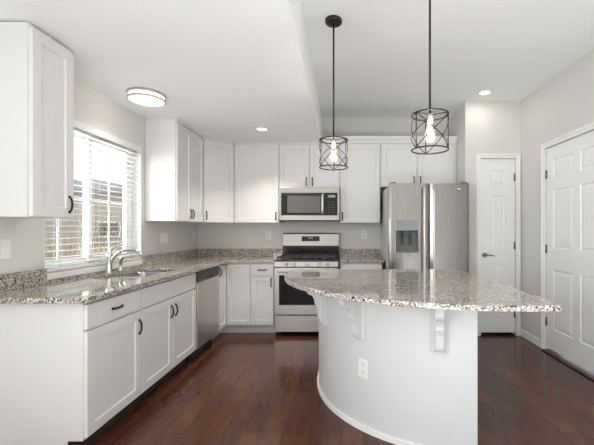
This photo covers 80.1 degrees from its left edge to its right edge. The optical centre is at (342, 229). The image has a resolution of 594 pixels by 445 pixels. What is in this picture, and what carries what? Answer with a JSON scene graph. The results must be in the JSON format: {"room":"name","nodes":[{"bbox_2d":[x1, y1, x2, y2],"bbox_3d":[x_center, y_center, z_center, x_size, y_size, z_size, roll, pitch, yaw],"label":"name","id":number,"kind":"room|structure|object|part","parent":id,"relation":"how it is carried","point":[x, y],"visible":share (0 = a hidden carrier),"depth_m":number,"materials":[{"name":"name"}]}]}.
{"room":"kitchen","nodes":[
{"label":"kitchen","id":0,"kind":"room"},
{"bbox_2d":[0,78,196,273],"bbox_3d":[-2.110,-0.141,0.940,0.160,2.840,8.200,0,0,0],"label":"wall","id":1,"kind":"structure","parent":0,"point":[92,108],"depth_m":2.95,"materials":[{"name":"paint"}]},
{"bbox_2d":[0,239,10,258],"bbox_3d":[-2.025,0.114,2.075,0.009,0.118,0.118,0,0,0],"label":"wall outlet","id":2,"kind":"object","parent":1,"relation":"attached to","point":[5,244],"visible":1,"depth_m":2.10,"materials":[{"name":"white plastic"}]},
{"bbox_2d":[0,268,46,291],"bbox_3d":[-2.018,0.313,2.124,0.020,0.104,0.504,0,0,0],"label":"backsplash","id":3,"kind":"structure","parent":1,"relation":"attached to","point":[23,279],"depth_m":2.19,"materials":[{"name":"stone"}]},
{"bbox_2d":[0,22,73,217],"bbox_3d":[-1.850,-0.603,2.060,0.350,1.060,0.310,0,0,0],"label":"upper cabinet","id":4,"kind":"object","parent":1,"relation":"attached to","point":[37,71],"visible":1,"depth_m":1.93,"materials":[{"name":"paint"}]},
{"bbox_3d":[-1.710,-0.593,2.064,0.020,1.032,0.294,0,0,0],"label":"door","id":5,"kind":"part","parent":4,"relation":"part of","materials":[{"name":"paint"}]},
{"bbox_3d":[-1.690,-0.158,2.175,0.030,0.112,0.019,0,0,0],"label":"handle","id":6,"kind":"part","parent":4,"relation":"part of","materials":[{"name":"black metal"}]},
{"bbox_2d":[44,130,142,279],"bbox_3d":[-2.100,-0.248,2.953,0.169,1.182,1.145,0,0,0],"label":"window","id":7,"kind":"structure","parent":1,"relation":"in","point":[128,225],"depth_m":3.17,"materials":[{"name":"paint"}]},
{"bbox_3d":[-2.176,-0.264,2.703,0.018,1.060,0.555,0,0,0],"label":"sash","id":8,"kind":"part","parent":7,"relation":"part of","materials":[{"name":"paint"}]},
{"bbox_2d":[45,119,141,272],"bbox_3d":[-2.053,-0.270,2.946,0.077,1.127,1.123,0,0,0],"label":"window blind","id":9,"kind":"object","parent":7,"relation":"attached to","point":[79,126],"visible":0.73,"depth_m":2.93,"materials":[{"name":"plastic"}]},
{"bbox_3d":[-2.065,0.284,2.942,0.050,0.019,1.105,0,0,0],"label":"rail","id":10,"kind":"part","parent":9,"relation":"part of","materials":[{"name":"plastic"}]},
{"bbox_3d":[-2.064,-0.250,2.930,0.053,1.052,0.002,0,0,0],"label":"ladder cord","id":11,"kind":"part","parent":9,"relation":"part of","materials":[{"name":"fabric"}]},
{"bbox_3d":[-2.100,0.322,2.953,0.169,0.042,1.141,0,0,0],"label":"sill","id":12,"kind":"part","parent":7,"relation":"part of","materials":[{"name":"paint"}]},
{"bbox_3d":[-2.147,-0.264,3.205,0.035,1.060,0.550,0,0,0],"label":"sash","id":13,"kind":"part","parent":7,"relation":"part of","materials":[{"name":"paint"}]},
{"bbox_2d":[47,264,143,283],"bbox_3d":[-2.018,0.354,2.953,0.020,0.021,1.154,0,0,0],"label":"backsplash","id":14,"kind":"structure","parent":1,"relation":"attached to","point":[129,267],"depth_m":2.72,"materials":[{"name":"stone"}]},
{"bbox_2d":[160,233,167,242],"bbox_3d":[-2.025,0.089,3.970,0.008,0.118,0.165,0,0,0],"label":"light switch","id":15,"kind":"object","parent":1,"relation":"attached to","point":[163,236],"visible":1,"depth_m":3.95,"materials":[{"name":"white plastic"}]},
{"bbox_2d":[142,249,197,265],"bbox_3d":[-2.018,0.313,4.204,0.020,0.104,1.348,0,0,0],"label":"backsplash","id":16,"kind":"structure","parent":1,"relation":"attached to","point":[170,256],"depth_m":4.03,"materials":[{"name":"stone"}]},
{"bbox_2d":[145,118,202,221],"bbox_3d":[-1.850,-0.619,3.928,0.350,1.051,0.685,0,0,0],"label":"upper cabinet","id":17,"kind":"object","parent":1,"relation":"attached to","point":[173,152],"visible":1,"depth_m":3.58,"materials":[{"name":"paint"}]},
{"bbox_3d":[-1.710,-0.603,3.760,0.020,1.012,0.330,0,0,0],"label":"door","id":18,"kind":"part","parent":17,"relation":"part of","materials":[{"name":"paint"}]},
{"bbox_3d":[-1.710,-0.603,4.095,0.020,1.012,0.330,0,0,0],"label":"door","id":19,"kind":"part","parent":17,"relation":"part of","materials":[{"name":"paint"}]},
{"bbox_2d":[0,0,593,141],"bbox_3d":[0.064,-1.413,0.940,4.508,0.535,8.200,0,0,0],"label":"ceiling","id":20,"kind":"structure","parent":0,"point":[225,69],"depth_m":2.71,"materials":[{"name":"paint"}]},
{"bbox_2d":[126,88,165,106],"bbox_3d":[-1.655,-1.111,2.950,0.296,0.069,0.296,0,0,0],"label":"flush ceiling light","id":21,"kind":"object","parent":20,"relation":"attached to","point":[140,96],"visible":1,"depth_m":2.88,"materials":[{"name":"white glass"}]},
{"bbox_2d":[254,127,269,131],"bbox_3d":[-0.920,-1.141,3.970,0.170,0.009,0.170,0,0,0],"label":"recessed light","id":22,"kind":"object","parent":20,"relation":"in","point":[263,129],"visible":1,"depth_m":3.96,"materials":[{"name":"paint"}]},
{"bbox_2d":[319,15,347,170],"bbox_3d":[-0.070,-1.010,2.600,0.217,1.101,0.217,0,0,0],"label":"pendant light","id":23,"kind":"object","parent":20,"relation":"hanging from","point":[332,21],"visible":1,"depth_m":2.58,"materials":[{"name":"brown metal"}]},
{"bbox_2d":[331,139,335,147],"bbox_3d":[-0.070,-0.646,2.600,0.044,0.060,0.044,0,0,0],"label":"socket","id":24,"kind":"object","parent":23,"relation":"attached to","point":[333,141],"depth_m":2.58,"materials":[{"name":"grey"}]},
{"bbox_3d":[-0.070,-1.102,2.600,0.013,0.862,0.013,0,0,0],"label":"rod","id":25,"kind":"part","parent":23,"relation":"part of","materials":[{"name":"brown metal"}]},
{"bbox_2d":[411,0,448,154],"bbox_3d":[0.504,-1.010,2.030,0.217,1.101,0.217,0,0,0],"label":"pendant light","id":26,"kind":"object","parent":20,"relation":"hanging from","point":[429,120],"visible":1,"depth_m":2.02,"materials":[{"name":"brown metal"}]},
{"bbox_2d":[426,113,432,124],"bbox_3d":[0.504,-0.646,2.030,0.044,0.060,0.044,0,0,0],"label":"socket","id":27,"kind":"object","parent":26,"relation":"attached to","point":[429,116],"depth_m":2.01,"materials":[{"name":"grey"}]},
{"bbox_3d":[0.504,-1.102,2.030,0.013,0.862,0.013,0,0,0],"label":"rod","id":28,"kind":"part","parent":26,"relation":"part of","materials":[{"name":"brown metal"}]},
{"bbox_2d":[477,89,492,95],"bbox_3d":[1.610,-1.556,3.970,0.170,0.009,0.170,0,0,0],"label":"recessed light","id":29,"kind":"object","parent":20,"relation":"in","point":[487,91],"visible":1,"depth_m":3.96,"materials":[{"name":"paint"}]},
{"bbox_2d":[197,118,446,268],"bbox_3d":[0.144,-0.141,4.960,4.348,2.840,0.160,0,0,0],"label":"wall","id":30,"kind":"structure","parent":0,"point":[209,235],"depth_m":4.88,"materials":[{"name":"paint"}]},
{"bbox_2d":[179,138,233,222],"bbox_3d":[-1.725,-0.619,4.575,0.609,1.051,0.609,0,0,0],"label":"upper cabinet","id":31,"kind":"object","parent":30,"relation":"attached to","point":[218,157],"visible":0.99,"depth_m":4.40,"materials":[{"name":"paint"}]},
{"bbox_3d":[-1.564,-0.603,4.414,0.020,1.012,0.389,0,0,45],"label":"door","id":32,"kind":"part","parent":31,"relation":"part of","materials":[{"name":"paint"}]},
{"bbox_2d":[198,249,282,255],"bbox_3d":[-1.423,0.313,4.868,1.170,0.104,0.020,0,0,0],"label":"backsplash","id":33,"kind":"structure","parent":30,"relation":"attached to","point":[201,252],"depth_m":4.86,"materials":[{"name":"stone"}]},
{"bbox_2d":[175,118,320,143],"bbox_3d":[-1.179,-1.133,4.341,1.744,0.024,0.660,0,0,-34],"label":"trim","id":34,"kind":"structure","parent":30,"relation":"attached to","point":[176,119],"depth_m":4.55,"materials":[{"name":"paint"}]},
{"bbox_2d":[234,144,282,222],"bbox_3d":[-1.126,-0.619,4.700,0.588,1.051,0.350,0,0,0],"label":"upper cabinet","id":35,"kind":"object","parent":30,"relation":"attached to","point":[256,166],"visible":0.98,"depth_m":4.56,"materials":[{"name":"paint"}]},
{"bbox_2d":[266,231,270,239],"bbox_3d":[-1.035,0.074,4.875,0.075,0.118,0.009,0,0,0],"label":"wall outlet","id":36,"kind":"object","parent":30,"relation":"attached to","point":[268,233],"visible":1,"depth_m":4.87,"materials":[{"name":"white plastic"}]},
{"bbox_2d":[279,143,339,188],"bbox_3d":[-0.437,-0.845,4.700,0.786,0.598,0.350,0,0,0],"label":"upper cabinet","id":37,"kind":"object","parent":30,"relation":"attached to","point":[299,164],"visible":0.98,"depth_m":4.56,"materials":[{"name":"paint"}]},
{"bbox_3d":[-0.631,-0.830,4.560,0.380,0.559,0.020,0,0,0],"label":"door","id":38,"kind":"part","parent":37,"relation":"part of","materials":[{"name":"paint"}]},
{"bbox_2d":[279,188,339,220],"bbox_3d":[-0.429,-0.330,4.644,0.766,0.423,0.469,0,0,0],"label":"microwave","id":39,"kind":"object","parent":37,"relation":"attached to","point":[295,204],"visible":1,"depth_m":4.47,"materials":[{"name":"grey metal"}]},
{"bbox_3d":[-0.508,-0.331,4.487,0.563,0.288,0.025,0,0,0],"label":"door","id":40,"kind":"part","parent":39,"relation":"part of","materials":[{"name":"black glass"}]},
{"bbox_3d":[-0.258,-0.331,4.443,0.028,0.275,0.068,0,0,0],"label":"handle","id":41,"kind":"part","parent":39,"relation":"part of","materials":[{"name":"silver metal"}]},
{"bbox_3d":[-0.148,-0.331,4.487,0.156,0.288,0.025,0,0,0],"label":"control panel","id":42,"kind":"part","parent":39,"relation":"part of","materials":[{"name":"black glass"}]},
{"bbox_3d":[-0.244,-0.830,4.560,0.380,0.559,0.020,0,0,0],"label":"door","id":43,"kind":"part","parent":37,"relation":"part of","materials":[{"name":"paint"}]},
{"bbox_2d":[340,249,378,255],"bbox_3d":[0.231,0.313,4.868,0.538,0.104,0.020,0,0,0],"label":"backsplash","id":44,"kind":"structure","parent":30,"relation":"attached to","point":[343,252],"depth_m":4.86,"materials":[{"name":"stone"}]},
{"bbox_2d":[340,143,379,222],"bbox_3d":[0.222,-0.627,4.700,0.527,1.068,0.350,0,0,0],"label":"upper cabinet","id":45,"kind":"object","parent":30,"relation":"attached to","point":[359,183],"visible":0.98,"depth_m":4.56,"materials":[{"name":"paint"}]},
{"bbox_2d":[361,230,366,238],"bbox_3d":[0.295,0.064,4.875,0.078,0.118,0.009,0,0,0],"label":"wall outlet","id":46,"kind":"object","parent":30,"relation":"attached to","point":[363,232],"visible":1,"depth_m":4.87,"materials":[{"name":"white plastic"}]},
{"bbox_2d":[380,143,455,189],"bbox_3d":[0.983,-0.861,4.700,0.992,0.600,0.350,0,0,0],"label":"upper cabinet","id":47,"kind":"object","parent":30,"relation":"attached to","point":[398,164],"visible":0.76,"depth_m":4.56,"materials":[{"name":"paint"}]},
{"bbox_2d":[322,136,457,142],"bbox_3d":[0.602,-1.171,4.643,1.753,0.080,0.255,0,0,0],"label":"trim","id":48,"kind":"structure","parent":47,"relation":"attached to","point":[351,139],"depth_m":4.53,"materials":[{"name":"paint"}]},
{"bbox_3d":[0.728,-0.837,4.560,0.464,0.544,0.020,0,0,0],"label":"door","id":49,"kind":"part","parent":47,"relation":"part of","materials":[{"name":"paint"}]},
{"bbox_3d":[1.200,-0.837,4.560,0.465,0.544,0.020,0,0,0],"label":"door","id":50,"kind":"part","parent":47,"relation":"part of","materials":[{"name":"paint"}]},
{"bbox_2d":[88,332,593,444],"bbox_3d":[0.064,1.329,0.940,4.508,0.100,8.200,0,0,0],"label":"floor","id":51,"kind":"structure","parent":0,"point":[241,388],"depth_m":2.61,"materials":[{"name":"brown wood"}]},
{"bbox_2d":[0,288,142,444],"bbox_3d":[-1.711,0.837,2.200,0.634,0.884,0.530,0,0,0],"label":"base cabinet","id":52,"kind":"object","parent":51,"relation":"on","point":[69,372],"visible":0.99,"depth_m":1.94,"materials":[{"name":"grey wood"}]},
{"bbox_3d":[-1.428,0.485,2.200,0.020,0.138,0.517,0,0,0],"label":"drawer","id":53,"kind":"part","parent":52,"relation":"part of","materials":[{"name":"paint"}]},
{"bbox_3d":[-1.428,0.861,2.200,0.020,0.587,0.517,0,0,0],"label":"door","id":54,"kind":"part","parent":52,"relation":"part of","materials":[{"name":"paint"}]},
{"bbox_3d":[-1.408,0.674,2.435,0.030,0.112,0.019,0,0,0],"label":"handle","id":55,"kind":"part","parent":52,"relation":"part of","materials":[{"name":"black metal"}]},
{"bbox_2d":[0,249,282,303],"bbox_3d":[-1.433,0.328,3.375,1.190,0.134,3.006,0,0,0],"label":"countertop","id":56,"kind":"structure","parent":52,"relation":"on","point":[31,286],"depth_m":2.48,"materials":[{"name":"stone"}]},
{"bbox_2d":[117,255,124,271],"bbox_3d":[-1.955,0.291,3.085,0.066,0.146,0.052,0,0,0],"label":"sprayer","id":57,"kind":"object","parent":56,"relation":"on","point":[120,269],"visible":1,"depth_m":3.07,"materials":[{"name":"silver metal"}]},
{"bbox_2d":[105,242,142,273],"bbox_3d":[-1.853,0.234,2.992,0.305,0.262,0.107,0,0,-8],"label":"faucet","id":58,"kind":"object","parent":56,"relation":"on","point":[110,257],"visible":1,"depth_m":2.94,"materials":[{"name":"silver metal"}]},
{"bbox_3d":[-1.940,0.149,2.989,0.026,0.093,0.124,0,0,40],"label":"lever","id":59,"kind":"part","parent":58,"relation":"part of","materials":[{"name":"silver metal"}]},
{"bbox_3d":[-1.835,0.220,2.961,0.278,0.132,0.030,0,0,-5],"label":"spout","id":60,"kind":"part","parent":58,"relation":"part of","materials":[{"name":"silver metal"}]},
{"bbox_2d":[106,271,166,278],"bbox_3d":[-1.738,0.481,2.978,0.419,0.171,0.747,0,0,0],"label":"sink","id":61,"kind":"object","parent":56,"relation":"in","point":[135,275],"visible":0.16,"depth_m":3.24,"materials":[{"name":"silver metal"}]},
{"bbox_3d":[-1.738,0.481,2.791,0.419,0.171,0.374,0,0,0],"label":"bowl","id":62,"kind":"part","parent":61,"relation":"part of","materials":[{"name":"silver metal"}]},
{"bbox_3d":[-1.738,0.481,3.164,0.419,0.171,0.374,0,0,0],"label":"bowl","id":63,"kind":"part","parent":61,"relation":"part of","materials":[{"name":"silver metal"}]},
{"bbox_2d":[115,273,195,410],"bbox_3d":[-1.711,0.837,2.925,0.634,0.884,0.920,0,0,0],"label":"base cabinet","id":64,"kind":"object","parent":51,"relation":"on","point":[168,307],"visible":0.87,"depth_m":2.82,"materials":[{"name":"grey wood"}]},
{"bbox_3d":[-1.428,0.861,2.697,0.020,0.587,0.450,0,0,0],"label":"door","id":65,"kind":"part","parent":64,"relation":"part of","materials":[{"name":"paint"}]},
{"bbox_3d":[-1.428,0.485,2.925,0.020,0.138,0.906,0,0,0],"label":"drawer","id":66,"kind":"part","parent":64,"relation":"part of","materials":[{"name":"paint"}]},
{"bbox_3d":[-1.428,0.861,3.153,0.020,0.587,0.450,0,0,0],"label":"door","id":67,"kind":"part","parent":64,"relation":"part of","materials":[{"name":"paint"}]},
{"bbox_2d":[188,266,219,360],"bbox_3d":[-1.705,0.837,3.688,0.606,0.875,0.597,0,0,0],"label":"dishwasher","id":68,"kind":"object","parent":51,"relation":"on","point":[207,280],"visible":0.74,"depth_m":3.62,"materials":[{"name":"grey metal"}]},
{"bbox_3d":[-1.500,1.222,3.688,0.013,0.104,0.573,0,0,0],"label":"kick plate","id":69,"kind":"part","parent":68,"relation":"part of","materials":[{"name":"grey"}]},
{"bbox_3d":[-1.423,0.836,3.688,0.027,0.650,0.591,0,0,0],"label":"door","id":70,"kind":"part","parent":68,"relation":"part of","materials":[{"name":"silver metal"}]},
{"bbox_2d":[212,263,252,339],"bbox_3d":[-1.577,0.837,4.435,0.903,0.884,0.886,0,0,0],"label":"base cabinet","id":71,"kind":"object","parent":51,"relation":"on","point":[234,278],"visible":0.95,"depth_m":4.27,"materials":[{"name":"paint"}]},
{"bbox_3d":[-1.428,0.785,4.128,0.020,0.738,0.263,0,0,0],"label":"door","id":72,"kind":"part","parent":71,"relation":"part of","materials":[{"name":"paint"}]},
{"bbox_3d":[-1.274,0.785,4.270,0.282,0.738,0.020,0,0,0],"label":"door","id":73,"kind":"part","parent":71,"relation":"part of","materials":[{"name":"paint"}]},
{"bbox_2d":[251,263,275,332],"bbox_3d":[-0.983,0.837,4.557,0.285,0.884,0.642,0,0,0],"label":"base cabinet","id":74,"kind":"object","parent":51,"relation":"on","point":[262,274],"visible":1,"depth_m":4.27,"materials":[{"name":"paint"}]},
{"bbox_3d":[-0.984,0.485,4.270,0.267,0.138,0.020,0,0,0],"label":"drawer","id":75,"kind":"part","parent":74,"relation":"part of","materials":[{"name":"paint"}]},
{"bbox_3d":[-0.984,0.861,4.270,0.267,0.587,0.020,0,0,0],"label":"door","id":76,"kind":"part","parent":74,"relation":"part of","materials":[{"name":"paint"}]},
{"bbox_2d":[274,233,338,334],"bbox_3d":[-0.441,0.660,4.506,0.770,1.238,0.718,0,0,0],"label":"gas range","id":77,"kind":"object","parent":51,"relation":"on","point":[295,309],"visible":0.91,"depth_m":4.21,"materials":[{"name":"grey metal"}]},
{"bbox_3d":[-0.441,0.494,4.179,0.670,0.029,0.064,0,0,0],"label":"handle","id":78,"kind":"part","parent":77,"relation":"part of","materials":[{"name":"silver metal"}]},
{"bbox_3d":[-0.441,1.129,4.227,0.764,0.195,0.034,0,0,0],"label":"drawer","id":79,"kind":"part","parent":77,"relation":"part of","materials":[{"name":"silver metal"}]},
{"bbox_3d":[-0.441,0.410,4.225,0.770,0.078,0.038,0,0,0],"label":"control panel","id":80,"kind":"part","parent":77,"relation":"part of","materials":[{"name":"silver metal"}]},
{"bbox_3d":[-0.441,0.737,4.227,0.764,0.559,0.034,0,0,0],"label":"oven door","id":81,"kind":"part","parent":77,"relation":"part of","materials":[{"name":"silver metal"}]},
{"bbox_2d":[274,256,338,261],"bbox_3d":[-0.441,0.372,4.511,0.770,0.022,0.598,0,0,0],"label":"cooktop","id":82,"kind":"object","parent":77,"relation":"in","point":[282,258],"depth_m":4.24,"materials":[{"name":"black metal"}]},
{"bbox_3d":[-0.444,0.120,4.804,0.245,0.067,0.009,0,0,0],"label":"clock panel","id":83,"kind":"part","parent":77,"relation":"part of","materials":[{"name":"black glass"}]},
{"bbox_2d":[340,263,381,268],"bbox_3d":[0.223,0.837,4.557,0.515,0.884,0.642,0,0,0],"label":"base cabinet","id":84,"kind":"object","parent":51,"relation":"on","point":[342,265],"visible":0.07,"depth_m":4.26,"materials":[{"name":"paint"}]},
{"bbox_2d":[340,249,383,262],"bbox_3d":[0.231,0.328,4.550,0.538,0.134,0.656,0,0,0],"label":"countertop","id":85,"kind":"structure","parent":84,"relation":"on","point":[346,255],"depth_m":4.82,"materials":[{"name":"stone"}]},
{"bbox_2d":[307,292,476,444],"bbox_3d":[0.234,0.837,2.522,1.048,0.884,1.417,0,0,0],"label":"kitchen island","id":86,"kind":"object","parent":51,"relation":"on","point":[398,375],"visible":0.77,"depth_m":2.09,"materials":[{"name":"paint"}]},
{"bbox_3d":[-0.153,0.550,2.642,0.026,0.308,0.094,0,0,-20],"label":"plate","id":87,"kind":"part","parent":86,"relation":"part of","materials":[{"name":"paint"}]},
{"bbox_3d":[0.103,0.550,2.248,0.094,0.308,0.026,0,0,44],"label":"plate","id":88,"kind":"part","parent":86,"relation":"part of","materials":[{"name":"paint"}]},
{"bbox_2d":[359,358,367,378],"bbox_3d":[0.130,0.882,2.231,0.075,0.118,0.007,0,0,42],"label":"outlet","id":89,"kind":"object","parent":86,"relation":"attached to","point":[363,362],"depth_m":2.23,"materials":[{"name":"white plastic"}]},
{"bbox_3d":[0.131,1.263,2.487,0.364,0.032,1.605,0,0,-37],"label":"moulding","id":90,"kind":"part","parent":86,"relation":"part of","materials":[{"name":"paint"}]},
{"bbox_2d":[285,269,561,311],"bbox_3d":[0.304,0.380,2.478,1.573,0.030,1.583,0,0,0],"label":"island countertop","id":91,"kind":"structure","parent":86,"relation":"on","point":[442,289],"depth_m":2.15,"materials":[{"name":"stone"}]},
{"bbox_3d":[0.550,0.550,1.992,0.094,0.308,0.026,0,0,15],"label":"plate","id":92,"kind":"part","parent":86,"relation":"part of","materials":[{"name":"paint"}]},
{"bbox_2d":[381,182,468,272],"bbox_3d":[0.974,0.368,4.340,0.909,1.821,0.939,0,0,0],"label":"refrigerator","id":93,"kind":"object","parent":51,"relation":"on","point":[424,225],"visible":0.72,"depth_m":3.95,"materials":[{"name":"grey metal"}]},
{"bbox_3d":[0.724,0.069,3.946,0.270,0.388,0.006,0,0,0],"label":"dispenser frame","id":94,"kind":"part","parent":93,"relation":"part of","materials":[{"name":"silver metal"}]},
{"bbox_3d":[0.746,0.326,3.983,0.454,1.707,0.074,0,0,0],"label":"door","id":95,"kind":"part","parent":93,"relation":"part of","materials":[{"name":"silver metal"}]},
{"bbox_3d":[0.905,0.151,3.912,0.022,1.275,0.082,0,0,0],"label":"handle","id":96,"kind":"part","parent":93,"relation":"part of","materials":[{"name":"silver metal"}]},
{"bbox_3d":[1.013,0.151,3.912,0.022,1.275,0.082,0,0,0],"label":"handle","id":97,"kind":"part","parent":93,"relation":"part of","materials":[{"name":"silver metal"}]},
{"bbox_3d":[1.206,0.326,3.983,0.443,1.707,0.074,0,0,0],"label":"door","id":98,"kind":"part","parent":93,"relation":"part of","materials":[{"name":"silver metal"}]},
{"bbox_2d":[449,101,520,334],"bbox_3d":[1.820,-0.141,4.560,0.676,2.840,0.640,0,0,0],"label":"wall","id":99,"kind":"structure","parent":0,"point":[481,127],"depth_m":4.24,"materials":[{"name":"paint"}]},
{"bbox_2d":[481,159,514,331],"bbox_3d":[1.884,0.191,4.239,0.426,2.107,0.096,0,0,0],"label":"door","id":100,"kind":"structure","parent":99,"relation":"in","point":[497,175],"depth_m":4.25,"materials":[{"name":"paint"}]},
{"bbox_2d":[476,154,520,335],"bbox_3d":[1.880,0.178,4.230,0.534,2.202,0.020,0,0,0],"label":"trim","id":101,"kind":"structure","parent":99,"relation":"attached to","point":[478,156],"depth_m":4.23,"materials":[{"name":"paint"}]},
{"bbox_2d":[521,49,593,348],"bbox_3d":[2.238,-0.141,0.940,0.160,2.840,7.880,0,0,0],"label":"wall","id":102,"kind":"structure","parent":0,"point":[563,105],"depth_m":3.84,"materials":[{"name":"paint"}]},
{"bbox_2d":[520,329,540,347],"bbox_3d":[2.151,1.236,0.620,0.014,0.085,7.240,0,0,0],"label":"baseboard","id":103,"kind":"structure","parent":102,"relation":"attached to","point":[524,334],"depth_m":4.00,"materials":[{"name":"paint"}]},
{"bbox_2d":[541,122,593,348],"bbox_3d":[2.148,0.178,3.252,0.020,2.202,1.083,0,0,0],"label":"trim","id":104,"kind":"structure","parent":102,"relation":"attached to","point":[589,127],"depth_m":3.75,"materials":[{"name":"paint"}]},
{"bbox_2d":[541,349,593,380],"bbox_3d":[2.166,1.272,3.252,0.105,0.014,0.973,0,0,0],"label":"threshold","id":105,"kind":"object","parent":102,"relation":"attached to","point":[578,368],"depth_m":3.30,"materials":[{"name":"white wood"}]},
{"bbox_2d":[545,130,593,372],"bbox_3d":[2.157,0.190,3.256,0.096,2.106,0.971,0,0,0],"label":"door","id":106,"kind":"structure","parent":102,"relation":"in","point":[569,172],"depth_m":3.32,"materials":[{"name":"paint"}]},
{"label":"outside","id":107,"kind":"structure","parent":0,"visible":0},
{"bbox_3d":[-21.100,1.679,17.500,37.800,0.200,55.000,0,0,0],"label":"ground","id":108,"kind":"structure","parent":107,"visible":0},
{"bbox_2d":[45,246,103,259],"bbox_3d":[-8.200,0.954,7.630,6.000,1.190,0.060,0,0,0],"label":"wooden fence","id":109,"kind":"object","parent":108,"relation":"on","point":[46,247],"visible":0.1,"depth_m":7.60,"materials":[{"name":"brown wood"}]},
{"bbox_2d":[45,218,113,260],"bbox_3d":[-3.765,0.708,4.588,1.365,1.750,1.391,0,0,0],"label":"bare shrub","id":110,"kind":"object","parent":108,"relation":"on","point":[52,243],"visible":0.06,"depth_m":4.59,"materials":[{"name":"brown plant"}]},
{"bbox_2d":[45,179,122,251],"bbox_3d":[-10.150,-0.246,15.000,7.500,3.650,8.800,0,0,0],"label":"neighbouring house","id":111,"kind":"structure","parent":108,"relation":"on","point":[66,221],"depth_m":10.98,"materials":[{"name":"beige"}]},
{"bbox_3d":[-7.325,-0.021,10.957,0.630,0.380,0.015,0,0,0],"label":"pane","id":112,"kind":"part","parent":111,"relation":"part of","materials":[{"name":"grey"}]},
{"bbox_2d":[55,239,119,258],"bbox_3d":[-4.288,0.850,6.124,1.312,1.470,1.246,0,0,0],"label":"bare shrub","id":113,"kind":"object","parent":108,"relation":"on","point":[104,249],"visible":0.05,"depth_m":6.03,"materials":[{"name":"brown plant"}]},
{"bbox_2d":[64,204,122,251],"bbox_3d":[-5.861,0.433,8.601,1.211,2.301,1.436,0,0,0],"label":"bare shrub","id":114,"kind":"object","parent":108,"relation":"on","point":[117,225],"visible":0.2,"depth_m":8.67,"materials":[{"name":"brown plant"}]}
]}

